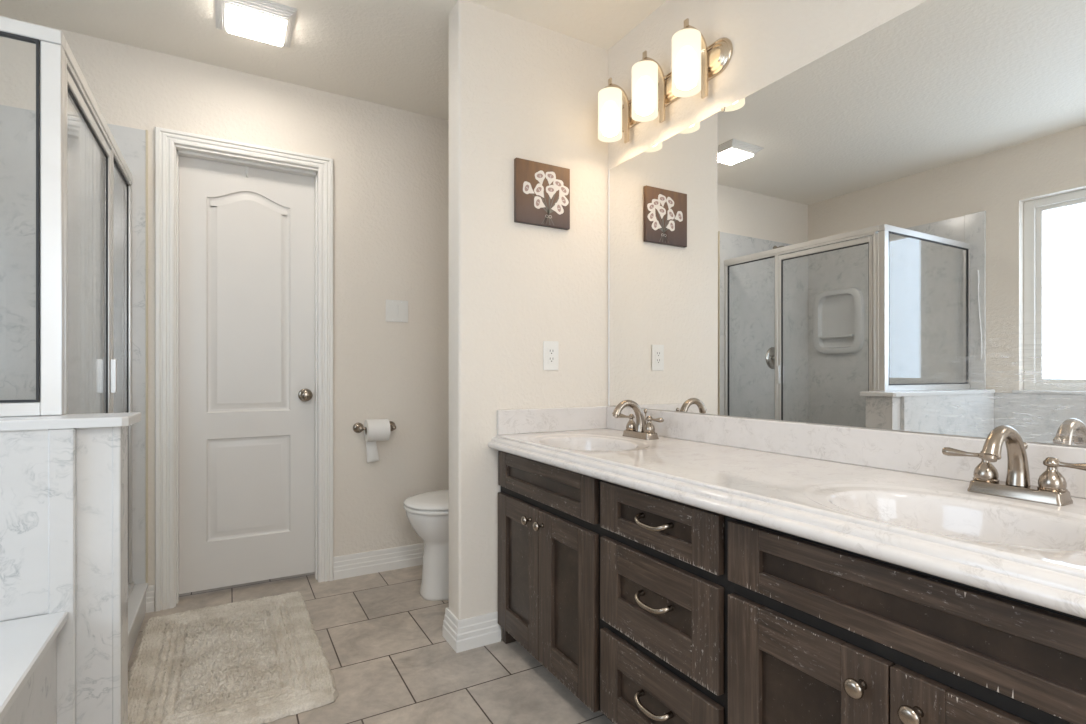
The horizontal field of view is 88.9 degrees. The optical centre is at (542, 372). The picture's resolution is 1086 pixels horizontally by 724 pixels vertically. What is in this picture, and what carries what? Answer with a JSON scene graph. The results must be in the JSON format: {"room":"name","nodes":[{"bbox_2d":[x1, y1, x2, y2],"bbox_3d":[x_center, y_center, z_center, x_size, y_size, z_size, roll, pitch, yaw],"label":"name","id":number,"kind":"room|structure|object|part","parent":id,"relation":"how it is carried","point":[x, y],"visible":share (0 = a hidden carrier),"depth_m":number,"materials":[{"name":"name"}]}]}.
{"room":"bathroom","nodes":[
{"label":"bathroom","id":0,"kind":"room"},
{"bbox_2d":[0,426,127,723],"bbox_3d":[-1.531,0.582,1.106,1.121,0.910,0.166,0,0,-30],"label":"wall","id":1,"kind":"structure","parent":0,"point":[64,492],"depth_m":1.28,"materials":[{"name":"stone"}]},
{"bbox_2d":[0,412,140,430],"bbox_3d":[-1.524,0.116,1.116,1.143,0.022,0.182,0,0,-30],"label":"trim","id":2,"kind":"structure","parent":1,"relation":"on","point":[64,421],"depth_m":1.28,"materials":[{"name":"stone"}]},
{"bbox_2d":[128,583,147,662],"bbox_3d":[-1.489,0.972,1.873,0.139,0.130,1.128,0,0,-30],"label":"trim","id":3,"kind":"structure","parent":1,"relation":"attached to","point":[137,597],"depth_m":2.17,"materials":[{"name":"plastic"}]},
{"bbox_2d":[0,16,133,596],"bbox_3d":[-1.892,0.033,1.623,1.000,1.746,1.162,0,0,-30],"label":"shower enclosure","id":4,"kind":"object","parent":3,"relation":"on","point":[59,75],"visible":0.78,"depth_m":1.36,"materials":[{"name":"metal"}]},
{"bbox_3d":[-1.636,0.087,1.119,0.948,0.034,0.032,0,0,-30],"label":"panel sill","id":5,"kind":"part","parent":4,"relation":"part of","materials":[{"name":"metal"}]},
{"bbox_3d":[-1.216,-0.350,1.381,0.040,0.908,0.074,0,0,-30],"label":"corner post","id":6,"kind":"part","parent":4,"relation":"part of","materials":[{"name":"metal"}]},
{"bbox_3d":[-1.388,0.049,1.688,0.022,1.674,0.626,0,0,-30],"label":"door frame","id":7,"kind":"part","parent":4,"relation":"part of","materials":[{"name":"metal"}]},
{"bbox_3d":[-1.537,0.012,1.950,0.058,0.120,0.014,0,0,-30],"label":"handle","id":8,"kind":"part","parent":4,"relation":"part of","materials":[{"name":"metal"}]},
{"bbox_2d":[0,15,448,606],"bbox_3d":[-1.448,-0.183,2.628,3.036,2.440,0.120,0,0,-30],"label":"wall","id":9,"kind":"structure","parent":0,"point":[391,165],"depth_m":2.85,"materials":[{"name":"paint"}]},
{"bbox_2d":[0,105,145,584],"bbox_3d":[-2.175,-0.005,2.139,1.048,2.084,0.012,0,0,-30],"label":"panel","id":10,"kind":"object","parent":9,"relation":"attached to","point":[17,125],"visible":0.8,"depth_m":2.29,"materials":[{"name":"stone"}]},
{"bbox_2d":[146,130,147,582],"bbox_3d":[-1.716,-0.067,2.399,0.008,1.968,0.014,0,0,-30],"label":"trim","id":11,"kind":"structure","parent":9,"relation":"attached to","point":[146,130],"depth_m":2.39,"materials":[{"name":"white wood"}]},
{"bbox_2d":[146,585,154,612],"bbox_3d":[-1.704,0.981,2.404,0.029,0.112,0.016,0,0,-30],"label":"baseboard","id":12,"kind":"structure","parent":9,"relation":"attached to","point":[150,593],"depth_m":2.40,"materials":[{"name":"white wood"}]},
{"bbox_2d":[155,127,332,611],"bbox_3d":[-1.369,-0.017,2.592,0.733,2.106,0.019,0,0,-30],"label":"trim","id":13,"kind":"structure","parent":9,"relation":"attached to","point":[165,139],"depth_m":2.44,"materials":[{"name":"white wood"}]},
{"bbox_2d":[179,156,314,593],"bbox_3d":[-1.402,0.006,2.655,0.586,2.010,0.107,0,0,-30],"label":"door","id":14,"kind":"structure","parent":9,"relation":"in","point":[247,244],"depth_m":2.66,"materials":[{"name":"paint"}]},
{"bbox_2d":[245,166,248,176],"bbox_3d":[-1.423,-0.969,2.663,0.014,0.066,0.053,0,0,-30],"label":"hook","id":15,"kind":"object","parent":14,"relation":"hanging from","point":[246,167],"visible":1,"depth_m":2.66,"materials":[{"name":"white plastic"}]},
{"bbox_3d":[-1.181,0.112,2.761,0.066,0.066,0.072,0,0,-30],"label":"knob","id":16,"kind":"part","parent":14,"relation":"part of","materials":[{"name":"silver metal"}]},
{"bbox_2d":[353,421,395,432],"bbox_3d":[-0.856,0.282,2.846,0.218,0.054,0.083,0,0,-30],"label":"paper holder","id":17,"kind":"object","parent":9,"relation":"attached to","point":[358,427],"visible":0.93,"depth_m":2.83,"materials":[{"name":"silver metal"}]},
{"bbox_3d":[-0.928,0.282,2.806,0.054,0.054,0.083,0,0,-30],"label":"post","id":18,"kind":"part","parent":17,"relation":"part of","materials":[{"name":"silver metal"}]},
{"bbox_2d":[364,419,389,462],"bbox_3d":[-0.845,0.347,2.820,0.109,0.222,0.112,0,0,-30],"label":"toilet paper roll","id":19,"kind":"object","parent":17,"relation":"hanging from","point":[377,429],"visible":1,"depth_m":2.79,"materials":[{"name":"paper"}]},
{"bbox_3d":[-0.785,0.282,2.887,0.054,0.054,0.083,0,0,-30],"label":"post","id":20,"kind":"part","parent":17,"relation":"part of","materials":[{"name":"silver metal"}]},
{"bbox_2d":[333,543,424,579],"bbox_3d":[-0.625,0.981,3.017,0.980,0.112,0.016,0,0,-30],"label":"baseboard","id":21,"kind":"structure","parent":9,"relation":"attached to","point":[364,563],"depth_m":2.88,"materials":[{"name":"white wood"}]},
{"bbox_2d":[386,299,407,322],"bbox_3d":[-0.773,-0.327,2.935,0.119,0.116,0.012,0,0,-30],"label":"light switch","id":22,"kind":"object","parent":9,"relation":"attached to","point":[396,310],"visible":1,"depth_m":2.93,"materials":[{"name":"white plastic"}]},
{"bbox_2d":[0,0,666,120],"bbox_3d":[-0.392,-1.453,0.767,3.036,0.100,5.360,0,0,-30],"label":"ceiling","id":23,"kind":"structure","parent":0,"point":[391,53],"depth_m":2.29,"materials":[{"name":"paint"}]},
{"bbox_2d":[215,0,296,47],"bbox_3d":[-1.138,-1.382,2.192,0.275,0.041,0.287,0,0,-30],"label":"ceiling light","id":24,"kind":"object","parent":23,"relation":"attached to","point":[267,21],"visible":1,"depth_m":2.15,"materials":[{"name":"white plastic"}]},
{"bbox_2d":[128,565,613,723],"bbox_3d":[-0.392,1.087,0.767,3.036,0.100,5.360,0,0,-30],"label":"floor","id":25,"kind":"structure","parent":0,"point":[390,660],"depth_m":1.99,"materials":[{"name":"tile"}]},
{"bbox_2d":[0,611,67,723],"bbox_3d":[-1.133,0.790,0.308,1.031,0.494,1.614,0,0,-30],"label":"bathtub","id":26,"kind":"object","parent":25,"relation":"on","point":[28,646],"visible":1,"depth_m":1.12,"materials":[{"name":"plastic"}]},
{"bbox_2d":[128,591,337,723],"bbox_3d":[-1.141,1.017,2.023,0.612,0.037,0.995,0,0,-30],"label":"bath rug","id":27,"kind":"object","parent":25,"relation":"on","point":[260,660],"visible":0.98,"depth_m":1.92,"materials":[{"name":"fabric"}]},
{"bbox_2d":[403,489,448,600],"bbox_3d":[-0.313,0.647,2.709,0.730,0.780,0.450,0,0,-30],"label":"toilet","id":28,"kind":"object","parent":25,"relation":"on","point":[427,513],"visible":0.27,"depth_m":2.53,"materials":[{"name":"ceramic"}]},
{"bbox_3d":[-0.415,0.596,2.651,0.495,0.026,0.374,0,0,-30],"label":"lid","id":29,"kind":"part","parent":28,"relation":"part of","materials":[{"name":"ceramic"}]},
{"bbox_3d":[-0.423,0.622,2.646,0.474,0.017,0.372,0,0,-30],"label":"seat","id":30,"kind":"part","parent":28,"relation":"part of","materials":[{"name":"ceramic"}]},
{"bbox_2d":[498,451,1085,723],"bbox_3d":[0.480,0.664,1.486,0.567,0.745,1.800,0,0,-30],"label":"vanity cabinet","id":31,"kind":"object","parent":25,"relation":"on","point":[648,608],"visible":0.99,"depth_m":1.12,"materials":[{"name":"brown wood"}]},
{"bbox_3d":[-0.087,0.712,1.996,0.019,0.505,0.322,0,0,-30],"label":"cabinet door","id":32,"kind":"part","parent":31,"relation":"part of","materials":[{"name":"brown wood"}]},
{"bbox_3d":[-0.057,0.503,1.890,0.033,0.032,0.032,0,0,-30],"label":"knob","id":33,"kind":"part","parent":31,"relation":"part of","materials":[{"name":"silver metal"}]},
{"bbox_3d":[-0.016,0.503,1.817,0.033,0.032,0.032,0,0,-30],"label":"knob","id":34,"kind":"part","parent":31,"relation":"part of","materials":[{"name":"silver metal"}]},
{"bbox_3d":[0.072,0.712,1.715,0.019,0.505,0.322,0,0,-30],"label":"cabinet door","id":35,"kind":"part","parent":31,"relation":"part of","materials":[{"name":"brown wood"}]},
{"bbox_3d":[0.262,0.813,1.345,0.038,0.026,0.119,0,0,-30],"label":"handle","id":36,"kind":"part","parent":31,"relation":"part of","materials":[{"name":"silver metal"}]},
{"bbox_3d":[0.262,0.561,1.345,0.038,0.026,0.119,0,0,-30],"label":"handle","id":37,"kind":"part","parent":31,"relation":"part of","materials":[{"name":"silver metal"}]},
{"bbox_3d":[0.262,0.366,1.345,0.038,0.026,0.119,0,0,-30],"label":"handle","id":38,"kind":"part","parent":31,"relation":"part of","materials":[{"name":"silver metal"}]},
{"bbox_3d":[0.273,0.827,1.362,0.019,0.229,0.428,0,0,-30],"label":"drawer","id":39,"kind":"part","parent":31,"relation":"part of","materials":[{"name":"brown wood"}]},
{"bbox_3d":[0.273,0.571,1.362,0.019,0.228,0.428,0,0,-30],"label":"drawer","id":40,"kind":"part","parent":31,"relation":"part of","materials":[{"name":"brown wood"}]},
{"bbox_3d":[0.273,0.366,1.362,0.019,0.128,0.428,0,0,-30],"label":"drawer","id":41,"kind":"part","parent":31,"relation":"part of","materials":[{"name":"brown wood"}]},
{"bbox_2d":[488,406,1085,618],"bbox_3d":[0.485,0.260,1.477,0.569,0.232,1.821,0,0,-30],"label":"countertop","id":42,"kind":"structure","parent":31,"relation":"on","point":[894,497],"depth_m":1.17,"materials":[{"name":"stone"}]},
{"bbox_2d":[505,430,709,454],"bbox_3d":[0.223,0.308,1.978,0.530,0.136,0.550,0,0,-30],"label":"sink basin","id":43,"kind":"object","parent":42,"relation":"in","point":[593,442],"depth_m":2.02,"materials":[{"name":"white ceramic"}]},
{"bbox_2d":[612,400,663,439],"bbox_3d":[0.356,0.169,2.049,0.184,0.141,0.193,0,0,14],"label":"faucet","id":44,"kind":"object","parent":42,"relation":"on","point":[640,429],"visible":1,"depth_m":2.02,"materials":[{"name":"silver metal"}]},
{"bbox_3d":[0.321,0.186,2.119,0.043,0.061,0.097,0,0,-30],"label":"lever handle","id":45,"kind":"part","parent":44,"relation":"part of","materials":[{"name":"silver metal"}]},
{"bbox_3d":[0.314,0.158,2.025,0.144,0.119,0.037,0,0,-30],"label":"spout","id":46,"kind":"part","parent":44,"relation":"part of","materials":[{"name":"silver metal"}]},
{"bbox_3d":[0.360,0.228,2.051,0.056,0.022,0.149,0,0,-30],"label":"plate","id":47,"kind":"part","parent":44,"relation":"part of","materials":[{"name":"silver metal"}]},
{"bbox_3d":[0.398,0.186,1.983,0.043,0.061,0.097,0,0,-30],"label":"lever handle","id":48,"kind":"part","parent":44,"relation":"part of","materials":[{"name":"silver metal"}]},
{"bbox_2d":[753,471,1085,569],"bbox_3d":[0.778,0.308,0.999,0.530,0.136,0.540,0,0,-30],"label":"sink basin","id":49,"kind":"object","parent":42,"relation":"in","point":[932,507],"depth_m":1.04,"materials":[{"name":"white ceramic"}]},
{"bbox_2d":[942,425,1085,505],"bbox_3d":[0.912,0.169,1.067,0.184,0.141,0.193,0,0,14],"label":"faucet","id":50,"kind":"object","parent":42,"relation":"on","point":[1051,489],"visible":1,"depth_m":1.05,"materials":[{"name":"silver metal"}]},
{"bbox_3d":[0.878,0.186,1.138,0.043,0.061,0.097,0,0,-30],"label":"lever handle","id":51,"kind":"part","parent":50,"relation":"part of","materials":[{"name":"silver metal"}]},
{"bbox_3d":[0.871,0.158,1.044,0.144,0.119,0.037,0,0,-30],"label":"spout","id":52,"kind":"part","parent":50,"relation":"part of","materials":[{"name":"silver metal"}]},
{"bbox_3d":[0.916,0.228,1.070,0.056,0.022,0.149,0,0,-30],"label":"plate","id":53,"kind":"part","parent":50,"relation":"part of","materials":[{"name":"silver metal"}]},
{"bbox_3d":[0.955,0.186,1.002,0.043,0.061,0.097,0,0,-30],"label":"lever handle","id":54,"kind":"part","parent":50,"relation":"part of","materials":[{"name":"silver metal"}]},
{"bbox_3d":[0.470,0.712,1.014,0.019,0.505,0.322,0,0,-30],"label":"cabinet door","id":55,"kind":"part","parent":31,"relation":"part of","materials":[{"name":"brown wood"}]},
{"bbox_3d":[0.507,0.509,0.896,0.033,0.032,0.032,0,0,-30],"label":"knob","id":56,"kind":"part","parent":31,"relation":"part of","materials":[{"name":"silver metal"}]},
{"bbox_3d":[0.549,0.509,0.823,0.033,0.032,0.032,0,0,-30],"label":"knob","id":57,"kind":"part","parent":31,"relation":"part of","materials":[{"name":"silver metal"}]},
{"bbox_3d":[0.629,0.712,0.735,0.019,0.505,0.316,0,0,-30],"label":"cabinet door","id":58,"kind":"part","parent":31,"relation":"part of","materials":[{"name":"brown wood"}]},
{"bbox_2d":[449,0,607,638],"bbox_3d":[-0.046,-0.183,2.294,0.686,2.440,0.123,0,0,-30],"label":"wall partition","id":59,"kind":"structure","parent":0,"point":[518,88],"depth_m":2.16,"materials":[{"name":"paint"}]},
{"bbox_2d":[442,607,500,652],"bbox_3d":[-0.053,0.981,2.290,0.702,0.112,0.155,0,0,-30],"label":"baseboard","id":60,"kind":"structure","parent":59,"relation":"attached to","point":[481,630],"depth_m":2.10,"materials":[{"name":"white wood"}]},
{"bbox_2d":[514,157,569,229],"bbox_3d":[-0.001,-0.718,2.236,0.250,0.250,0.021,0,0,-30],"label":"picture","id":61,"kind":"object","parent":59,"relation":"attached to","point":[541,190],"visible":1,"depth_m":2.22,"materials":[{"name":"paint"}]},
{"bbox_2d":[543,341,558,369],"bbox_3d":[0.033,-0.070,2.263,0.071,0.119,0.008,0,0,-30],"label":"power outlet","id":62,"kind":"object","parent":59,"relation":"attached to","point":[550,348],"visible":1,"depth_m":2.26,"materials":[{"name":"white plastic"}]},
{"bbox_2d":[548,347,554,363],"bbox_3d":[0.035,-0.070,2.260,0.033,0.067,0.002,0,0,-30],"label":"receptacle","id":63,"kind":"object","parent":62,"relation":"attached to","point":[551,350],"depth_m":2.26,"materials":[{"name":"white plastic"}]},
{"bbox_2d":[608,0,1085,447],"bbox_3d":[1.024,-0.183,1.225,0.120,2.440,4.760,0,0,-30],"label":"wall","id":64,"kind":"structure","parent":0,"point":[771,40],"depth_m":1.79,"materials":[{"name":"paint"}]},
{"bbox_2d":[598,18,732,142],"bbox_3d":[0.400,-1.057,2.044,0.158,0.237,0.620,0,0,-30],"label":"vanity light","id":65,"kind":"object","parent":64,"relation":"attached to","point":[694,63],"visible":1,"depth_m":1.98,"materials":[{"name":"white glass"}]},
{"bbox_3d":[0.268,-1.030,2.212,0.095,0.178,0.095,0,0,-30],"label":"lamp shade","id":66,"kind":"part","parent":65,"relation":"part of","materials":[{"name":"white glass"}]},
{"bbox_3d":[0.268,-1.017,2.212,0.076,0.136,0.076,0,0,-30],"label":"bulb","id":67,"kind":"part","parent":65,"relation":"part of","materials":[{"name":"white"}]},
{"bbox_3d":[0.306,-1.045,2.234,0.088,0.213,0.025,0,0,-30],"label":"arm","id":68,"kind":"part","parent":65,"relation":"part of","materials":[{"name":"silver metal"}]},
{"bbox_3d":[0.372,-1.017,2.028,0.076,0.136,0.076,0,0,-30],"label":"bulb","id":69,"kind":"part","parent":65,"relation":"part of","materials":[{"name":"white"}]},
{"bbox_3d":[0.372,-1.030,2.028,0.095,0.178,0.095,0,0,-30],"label":"lamp shade","id":70,"kind":"part","parent":65,"relation":"part of","materials":[{"name":"white glass"}]},
{"bbox_3d":[0.411,-1.045,2.050,0.088,0.213,0.025,0,0,-30],"label":"arm","id":71,"kind":"part","parent":65,"relation":"part of","materials":[{"name":"silver metal"}]},
{"bbox_3d":[0.459,-1.061,2.077,0.022,0.116,0.620,0,0,-30],"label":"plate","id":72,"kind":"part","parent":65,"relation":"part of","materials":[{"name":"silver metal"}]},
{"bbox_3d":[0.477,-1.030,1.844,0.095,0.178,0.095,0,0,-30],"label":"lamp shade","id":73,"kind":"part","parent":65,"relation":"part of","materials":[{"name":"white glass"}]},
{"bbox_3d":[0.477,-1.017,1.844,0.076,0.136,0.076,0,0,-30],"label":"bulb","id":74,"kind":"part","parent":65,"relation":"part of","materials":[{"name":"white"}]},
{"bbox_3d":[0.515,-1.045,1.865,0.088,0.213,0.025,0,0,-30],"label":"arm","id":75,"kind":"part","parent":65,"relation":"part of","materials":[{"name":"silver metal"}]},
{"bbox_2d":[606,406,1085,498],"bbox_3d":[0.724,0.192,1.613,0.020,0.096,1.821,0,0,-30],"label":"backsplash","id":76,"kind":"structure","parent":64,"relation":"attached to","point":[909,452],"depth_m":1.43,"materials":[{"name":"stone"}]},
{"bbox_2d":[608,0,1085,446],"bbox_3d":[0.725,-0.370,1.623,0.008,1.024,1.788,0,0,-30],"label":"wall mirror","id":77,"kind":"object","parent":64,"relation":"attached to","point":[888,232],"visible":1,"depth_m":1.40,"materials":[{"name":"clear glass"}]}
]}

